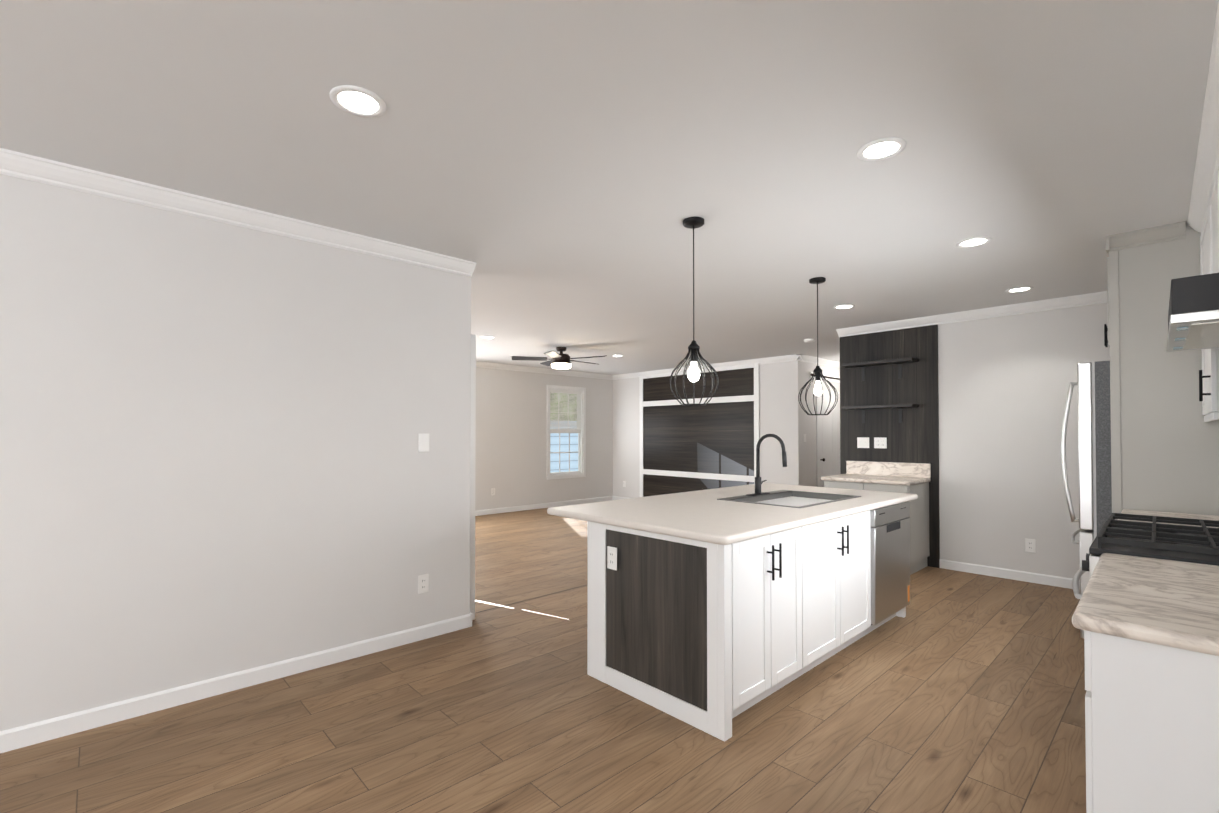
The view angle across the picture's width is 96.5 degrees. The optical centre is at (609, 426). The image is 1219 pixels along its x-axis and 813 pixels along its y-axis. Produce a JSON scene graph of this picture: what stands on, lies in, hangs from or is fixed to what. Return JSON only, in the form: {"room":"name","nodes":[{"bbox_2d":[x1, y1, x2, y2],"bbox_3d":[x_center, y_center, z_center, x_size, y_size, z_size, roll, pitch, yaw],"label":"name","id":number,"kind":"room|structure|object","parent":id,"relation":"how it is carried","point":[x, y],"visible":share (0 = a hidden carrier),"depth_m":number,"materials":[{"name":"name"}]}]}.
{"room":"kitchen","nodes":[
{"label":"kitchen","id":0,"kind":"room"},
{"bbox_2d":[0,174,470,730],"bbox_3d":[-3.090,0.105,2.050,5.600,2.600,0.150,1,-1,-43],"label":"wall","id":1,"kind":"structure","parent":0,"point":[214,462],"depth_m":2.86,"materials":[{"name":"paint"}]},
{"bbox_2d":[0,613,471,752],"bbox_3d":[-3.025,1.359,1.995,5.582,0.090,0.034,1,-1,-43],"label":"baseboard","id":2,"kind":"structure","parent":1,"relation":"attached to","point":[40,732],"depth_m":2.84,"materials":[{"name":"white wood"}]},
{"bbox_2d":[0,148,475,276],"bbox_3d":[-2.979,-1.152,2.016,5.510,0.088,0.075,1,-1,-43],"label":"crown molding","id":3,"kind":"structure","parent":1,"relation":"attached to","point":[42,170],"depth_m":2.84,"materials":[{"name":"white wood"}]},
{"bbox_2d":[418,574,428,593],"bbox_3d":[-1.252,1.057,3.660,0.075,0.122,0.008,1,-1,-43],"label":"outlet","id":4,"kind":"object","parent":1,"relation":"attached to","point":[423,583],"visible":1,"depth_m":3.66,"materials":[{"name":"white plastic"}]},
{"bbox_2d":[418,434,428,451],"bbox_3d":[-1.252,0.107,3.673,0.075,0.122,0.008,1,-1,-43],"label":"light switch","id":5,"kind":"object","parent":1,"relation":"attached to","point":[423,443],"visible":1,"depth_m":3.67,"materials":[{"name":"white plastic"}]},
{"bbox_2d":[470,334,475,619],"bbox_3d":[-1.052,0.372,4.040,0.100,2.120,0.045,1,-1,-43],"label":"wall","id":6,"kind":"structure","parent":1,"relation":"attached to","point":[472,472],"depth_m":4.04,"materials":[{"name":"grey paint"}]},
{"bbox_2d":[0,500,1085,812],"bbox_3d":[-0.011,1.496,5.107,14.900,0.103,9.800,1,-1,-43],"label":"floor","id":7,"kind":"structure","parent":0,"point":[956,692],"depth_m":2.52,"materials":[{"name":"brown wood"}]},
{"bbox_2d":[587,498,916,741],"bbox_3d":[1.078,0.986,3.588,2.410,0.880,0.974,1,-1,-43],"label":"kitchen island","id":8,"kind":"object","parent":7,"relation":"on","point":[713,612],"depth_m":2.82,"materials":[{"name":"white wood"}]},
{"bbox_2d":[607,546,616,570],"bbox_3d":[0.014,0.717,2.969,0.008,0.122,0.075,1,-1,-43],"label":"outlet","id":9,"kind":"object","parent":8,"relation":"attached to","point":[611,550],"depth_m":2.97,"materials":[{"name":"white plastic"}]},
{"bbox_2d":[547,483,917,545],"bbox_3d":[0.982,0.529,3.768,2.550,0.040,1.330,1,-1,-43],"label":"island countertop","id":10,"kind":"structure","parent":8,"relation":"on","point":[700,515],"depth_m":3.17,"materials":[{"name":"white stone"}]},
{"bbox_2d":[751,434,786,493],"bbox_3d":[1.186,0.279,4.015,0.240,0.458,0.265,1,-1,-43],"label":"faucet","id":11,"kind":"object","parent":10,"relation":"on","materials":[{"name":"black metal"}]},
{"bbox_2d":[723,490,862,505],"bbox_3d":[1.297,0.610,3.892,0.920,0.208,0.620,1,-1,-43],"label":"sink","id":12,"kind":"object","parent":10,"relation":"in","point":[773,497],"depth_m":4.08,"materials":[{"name":"grey metal"}]},
{"bbox_2d":[870,501,909,624],"bbox_3d":[1.951,0.992,3.872,0.660,0.875,0.139,1,-1,-43],"label":"dishwasher","id":13,"kind":"object","parent":8,"relation":"in","point":[889,523],"depth_m":3.78,"materials":[{"name":"silver metal"}]},
{"bbox_2d":[821,461,930,574],"bbox_3d":[2.808,0.921,5.759,0.637,1.070,0.890,1,-1,-43],"label":"base cabinet","id":14,"kind":"object","parent":7,"relation":"on","point":[910,478],"visible":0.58,"depth_m":5.60,"materials":[{"name":"white wood"}]},
{"bbox_2d":[1061,361,1111,637],"bbox_3d":[3.630,0.506,3.568,0.900,1.840,0.952,1,-1,-45],"label":"fridge","id":15,"kind":"object","parent":7,"relation":"on","point":[1092,383],"visible":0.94,"depth_m":3.49,"materials":[{"name":"silver metal"}]},
{"bbox_2d":[1072,553,1218,812],"bbox_3d":[1.782,0.887,1.503,1.035,1.020,0.713,1,-1,-45],"label":"base cabinet","id":16,"kind":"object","parent":7,"relation":"on","point":[1149,627],"depth_m":1.33,"materials":[{"name":"white wood"}]},
{"bbox_2d":[1072,513,1218,598],"bbox_3d":[2.454,0.915,2.248,0.956,0.985,0.811,1,-1,-45],"label":"range","id":17,"kind":"object","parent":7,"relation":"on","point":[1185,543],"visible":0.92,"depth_m":2.17,"materials":[{"name":"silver metal"}]},
{"bbox_2d":[1106,221,1218,519],"bbox_3d":[3.364,0.120,3.110,0.100,2.599,0.751,1,-1,-45],"label":"panel","id":18,"kind":"object","parent":7,"relation":"on","point":[1164,447],"visible":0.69,"depth_m":3.24,"materials":[{"name":"white wood"}]},
{"bbox_2d":[475,367,612,510],"bbox_3d":[-4.121,0.180,7.530,11.620,2.600,0.140,1,-1,-43],"label":"wall","id":19,"kind":"structure","parent":0,"point":[511,442],"depth_m":9.91,"materials":[{"name":"paint"}]},
{"bbox_2d":[475,496,611,515],"bbox_3d":[-1.160,1.472,10.200,3.385,0.090,0.014,1,-1,-43],"label":"baseboard","id":20,"kind":"structure","parent":19,"relation":"attached to","point":[589,500],"depth_m":10.05,"materials":[{"name":"white wood"}]},
{"bbox_2d":[476,361,611,379],"bbox_3d":[-4.091,-1.078,7.429,11.500,0.088,0.075,1,-1,-43],"label":"crown molding","id":21,"kind":"structure","parent":19,"relation":"attached to","point":[478,364],"depth_m":10.07,"materials":[{"name":"white wood"}]},
{"bbox_2d":[547,385,585,479],"bbox_3d":[-0.867,0.107,10.575,0.960,1.780,0.138,1,-1,-43],"label":"living room window","id":22,"kind":"structure","parent":19,"relation":"in","point":[580,411],"depth_m":10.59,"materials":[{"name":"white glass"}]},
{"bbox_2d":[0,0,1217,374],"bbox_3d":[-0.011,-1.203,5.144,14.900,0.100,9.800,1,-1,-43],"label":"ceiling","id":23,"kind":"structure","parent":0,"point":[558,172],"depth_m":2.25,"materials":[{"name":"paint"}]},
{"bbox_2d":[330,85,385,117],"bbox_3d":[-0.923,-1.193,2.001,0.190,0.006,0.190,1,-1,-43],"label":"recessed light","id":24,"kind":"object","parent":23,"relation":"in","point":[357,101],"visible":1,"depth_m":2.00,"materials":[{"name":"white plastic"}]},
{"bbox_2d":[481,336,495,338],"bbox_3d":[-1.531,-1.127,6.857,0.190,0.006,0.190,1,-1,-43],"label":"recessed light","id":25,"kind":"object","parent":23,"relation":"in","point":[489,337],"visible":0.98,"depth_m":6.87,"materials":[{"name":"white plastic"}]},
{"bbox_2d":[512,347,606,368],"bbox_3d":[-0.652,-0.970,7.705,1.297,0.296,1.349,1,-1,-43],"label":"ceiling fan","id":26,"kind":"object","parent":23,"relation":"hanging from","point":[561,360],"visible":1,"depth_m":7.57,"materials":[{"name":"brown metal"}]},
{"bbox_2d":[670,217,718,405],"bbox_3d":[0.482,-0.652,3.112,0.274,1.058,0.282,1,-1,-43],"label":"pendant light","id":27,"kind":"object","parent":23,"relation":"hanging from","point":[693,223],"visible":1,"depth_m":3.09,"materials":[{"name":"black metal"}]},
{"bbox_2d":[804,339,814,342],"bbox_3d":[2.584,-1.110,7.026,0.130,0.034,0.130,1,-1,-43],"label":"smoke detector","id":28,"kind":"object","parent":23,"relation":"attached to","point":[809,340],"visible":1,"depth_m":6.99,"materials":[{"name":"white plastic"}]},
{"bbox_2d":[798,277,837,414],"bbox_3d":[1.641,-0.628,4.288,0.288,1.073,0.296,1,-1,-43],"label":"pendant light","id":29,"kind":"object","parent":23,"relation":"hanging from","point":[817,388],"visible":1,"depth_m":4.27,"materials":[{"name":"black metal"}]},
{"bbox_2d":[833,304,854,308],"bbox_3d":[2.248,-1.149,5.211,0.190,0.006,0.190,1,-1,-43],"label":"recessed light","id":30,"kind":"object","parent":23,"relation":"in","point":[844,306],"visible":1,"depth_m":5.20,"materials":[{"name":"white plastic"}]},
{"bbox_2d":[857,137,905,160],"bbox_3d":[1.166,-1.188,2.336,0.190,0.006,0.190,1,-1,-43],"label":"recessed light","id":31,"kind":"object","parent":23,"relation":"in","point":[881,149],"visible":1,"depth_m":2.33,"materials":[{"name":"white"}]},
{"bbox_2d":[956,237,991,247],"bbox_3d":[2.317,-1.173,3.462,0.190,0.006,0.190,1,-1,-43],"label":"recessed light","id":32,"kind":"object","parent":23,"relation":"in","point":[973,242],"visible":1,"depth_m":3.46,"materials":[{"name":"white plastic"}]},
{"bbox_2d":[1005,286,1032,292],"bbox_3d":[3.461,-1.157,4.596,0.190,0.006,0.190,1,-1,-43],"label":"recessed light","id":33,"kind":"object","parent":23,"relation":"in","point":[1019,289],"visible":1,"depth_m":4.59,"materials":[{"name":"white"}]},
{"bbox_2d":[613,361,801,497],"bbox_3d":[1.530,0.213,9.918,0.120,2.600,4.140,1,-1,-43],"label":"wall","id":34,"kind":"structure","parent":0,"point":[780,406],"depth_m":8.76,"materials":[{"name":"paint"}]},
{"bbox_2d":[612,496,628,499],"bbox_3d":[0.346,1.483,11.059,0.014,0.090,0.770,1,-1,-43],"label":"baseboard","id":35,"kind":"structure","parent":34,"relation":"attached to","point":[613,497],"depth_m":11.24,"materials":[{"name":"white wood"}]},
{"bbox_2d":[639,363,759,496],"bbox_3d":[1.520,0.231,9.819,0.030,2.560,2.670,1,-1,-43],"label":"entertainment center","id":36,"kind":"structure","parent":34,"relation":"attached to","point":[712,443],"depth_m":9.73,"materials":[{"name":"wood"}]},
{"bbox_2d":[612,354,803,379],"bbox_3d":[1.515,-1.045,9.809,0.075,0.088,4.125,1,-1,-43],"label":"crown molding","id":37,"kind":"structure","parent":34,"relation":"attached to","point":[796,357],"depth_m":9.19,"materials":[{"name":"white wood"}]},
{"bbox_2d":[802,361,839,486],"bbox_3d":[3.892,0.205,9.383,2.580,2.600,0.120,1,-1,-43],"label":"wall","id":38,"kind":"structure","parent":0,"point":[809,454],"depth_m":8.63,"materials":[{"name":"paint"}]},
{"bbox_2d":[800,355,839,367],"bbox_3d":[3.922,-1.052,9.295,2.680,0.088,0.075,1,-1,-43],"label":"crown molding","id":39,"kind":"structure","parent":38,"relation":"attached to","point":[810,359],"depth_m":8.84,"materials":[{"name":"white wood"}]},
{"bbox_2d":[810,372,839,486],"bbox_3d":[3.713,0.316,9.074,1.464,2.370,0.082,1,-1,-43],"label":"door","id":40,"kind":"structure","parent":38,"relation":"attached to","point":[828,445],"depth_m":9.02,"materials":[{"name":"white wood"}]},
{"bbox_2d":[938,303,1109,579],"bbox_3d":[3.903,0.148,5.188,0.120,2.600,3.320,1,-1,-43],"label":"wall","id":41,"kind":"structure","parent":0,"point":[1003,384],"depth_m":5.17,"materials":[{"name":"paint"}]},
{"bbox_2d":[841,357,917,380],"bbox_3d":[2.945,-0.618,5.957,0.197,0.192,0.740,1,-1,-43],"label":"shelf","id":42,"kind":"object","parent":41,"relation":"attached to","point":[899,362],"visible":1,"depth_m":5.89,"materials":[{"name":"brown wood"}]},
{"bbox_2d":[840,325,939,567],"bbox_3d":[3.095,0.203,6.031,0.138,2.512,1.018,1,-1,-43],"label":"wall panel","id":43,"kind":"object","parent":41,"relation":"attached to","point":[913,437],"depth_m":5.91,"materials":[{"name":"black wood"}]},
{"bbox_2d":[857,437,868,447],"bbox_3d":[2.869,0.181,6.157,0.018,0.120,0.132,1,-1,-43],"label":"light switch","id":44,"kind":"object","parent":43,"relation":"attached to","point":[862,442],"visible":1,"depth_m":6.16,"materials":[{"name":"white plastic"}]},
{"bbox_2d":[841,404,918,422],"bbox_3d":[2.945,-0.138,5.951,0.197,0.192,0.740,1,-1,-43],"label":"shelf","id":45,"kind":"object","parent":43,"relation":"attached to","point":[898,406],"visible":1,"depth_m":5.88,"materials":[{"name":"brown wood"}]},
{"bbox_2d":[874,437,886,447],"bbox_3d":[2.999,0.179,6.026,0.008,0.120,0.132,1,-1,-43],"label":"outlet","id":46,"kind":"object","parent":43,"relation":"attached to","point":[880,442],"visible":1,"depth_m":6.02,"materials":[{"name":"white plastic"}]},
{"bbox_2d":[836,291,1107,337],"bbox_3d":[3.770,-1.108,5.203,0.075,0.088,3.200,1,-1,-43],"label":"crown molding","id":47,"kind":"structure","parent":41,"relation":"attached to","point":[1098,297],"depth_m":5.31,"materials":[{"name":"white wood"}]},
{"bbox_2d":[939,559,1079,588],"bbox_3d":[4.129,1.398,4.833,0.014,0.090,2.120,1,-1,-43],"label":"baseboard","id":48,"kind":"structure","parent":41,"relation":"attached to","point":[1037,578],"depth_m":5.18,"materials":[{"name":"white wood"}]},
{"bbox_2d":[1025,538,1035,552],"bbox_3d":[3.918,1.106,5.065,0.008,0.122,0.075,1,-1,-43],"label":"outlet","id":49,"kind":"object","parent":41,"relation":"attached to","point":[1029,545],"visible":1,"depth_m":5.06,"materials":[{"name":"white plastic"}]},
{"bbox_2d":[1118,509,1218,527],"bbox_3d":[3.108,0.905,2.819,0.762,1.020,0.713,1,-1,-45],"label":"countertop","id":50,"kind":"structure","parent":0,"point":[1175,515],"depth_m":3.06,"materials":[{"name":"beige stone"}]},
{"bbox_3d":[1.394,0.084,0.538,10.450,2.600,0.120,1,-1,-45],"label":"wall","id":51,"kind":"structure","parent":0,"visible":0},
{"bbox_2d":[1104,257,1109,347],"bbox_3d":[3.720,-0.840,3.503,0.930,0.669,0.789,1,-1,-45],"label":"upper cabinet","id":52,"kind":"object","parent":51,"relation":"attached to","point":[1106,342],"visible":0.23,"depth_m":3.43,"materials":[{"name":"white wood"}]},
{"bbox_2d":[1167,273,1218,351],"bbox_3d":[2.568,-0.454,2.152,0.954,0.169,0.500,1,-1,-45],"label":"range hood","id":53,"kind":"object","parent":51,"relation":"attached to","point":[1193,317],"visible":1,"depth_m":1.98,"materials":[{"name":"silver metal"}]},
{"bbox_2d":[1195,188,1218,419],"bbox_3d":[3.213,-0.626,2.692,0.828,1.119,0.356,1,-1,-45],"label":"upper cabinet","id":54,"kind":"object","parent":51,"relation":"attached to","point":[1203,217],"depth_m":2.77,"materials":[{"name":"white wood"}]},
{"bbox_2d":[1203,144,1210,273],"bbox_3d":[2.769,-0.867,2.256,0.537,0.649,0.356,1,-1,-45],"label":"upper cabinet","id":55,"kind":"object","parent":51,"relation":"attached to","point":[1206,167],"depth_m":2.53,"materials":[{"name":"white wood"}]},
{"bbox_2d":[1211,96,1218,273],"bbox_3d":[2.470,-0.871,1.959,0.537,0.649,0.356,1,-1,-45],"label":"upper cabinet","id":56,"kind":"object","parent":51,"relation":"attached to","point":[1214,123],"depth_m":2.25,"materials":[{"name":"white wood"}]},
{"label":"outside","id":57,"kind":"structure","parent":0,"visible":0},
{"bbox_2d":[550,393,577,472],"bbox_3d":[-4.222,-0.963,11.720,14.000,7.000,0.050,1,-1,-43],"label":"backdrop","id":58,"kind":"structure","parent":57,"point":[564,462],"depth_m":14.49,"materials":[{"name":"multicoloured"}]}
]}

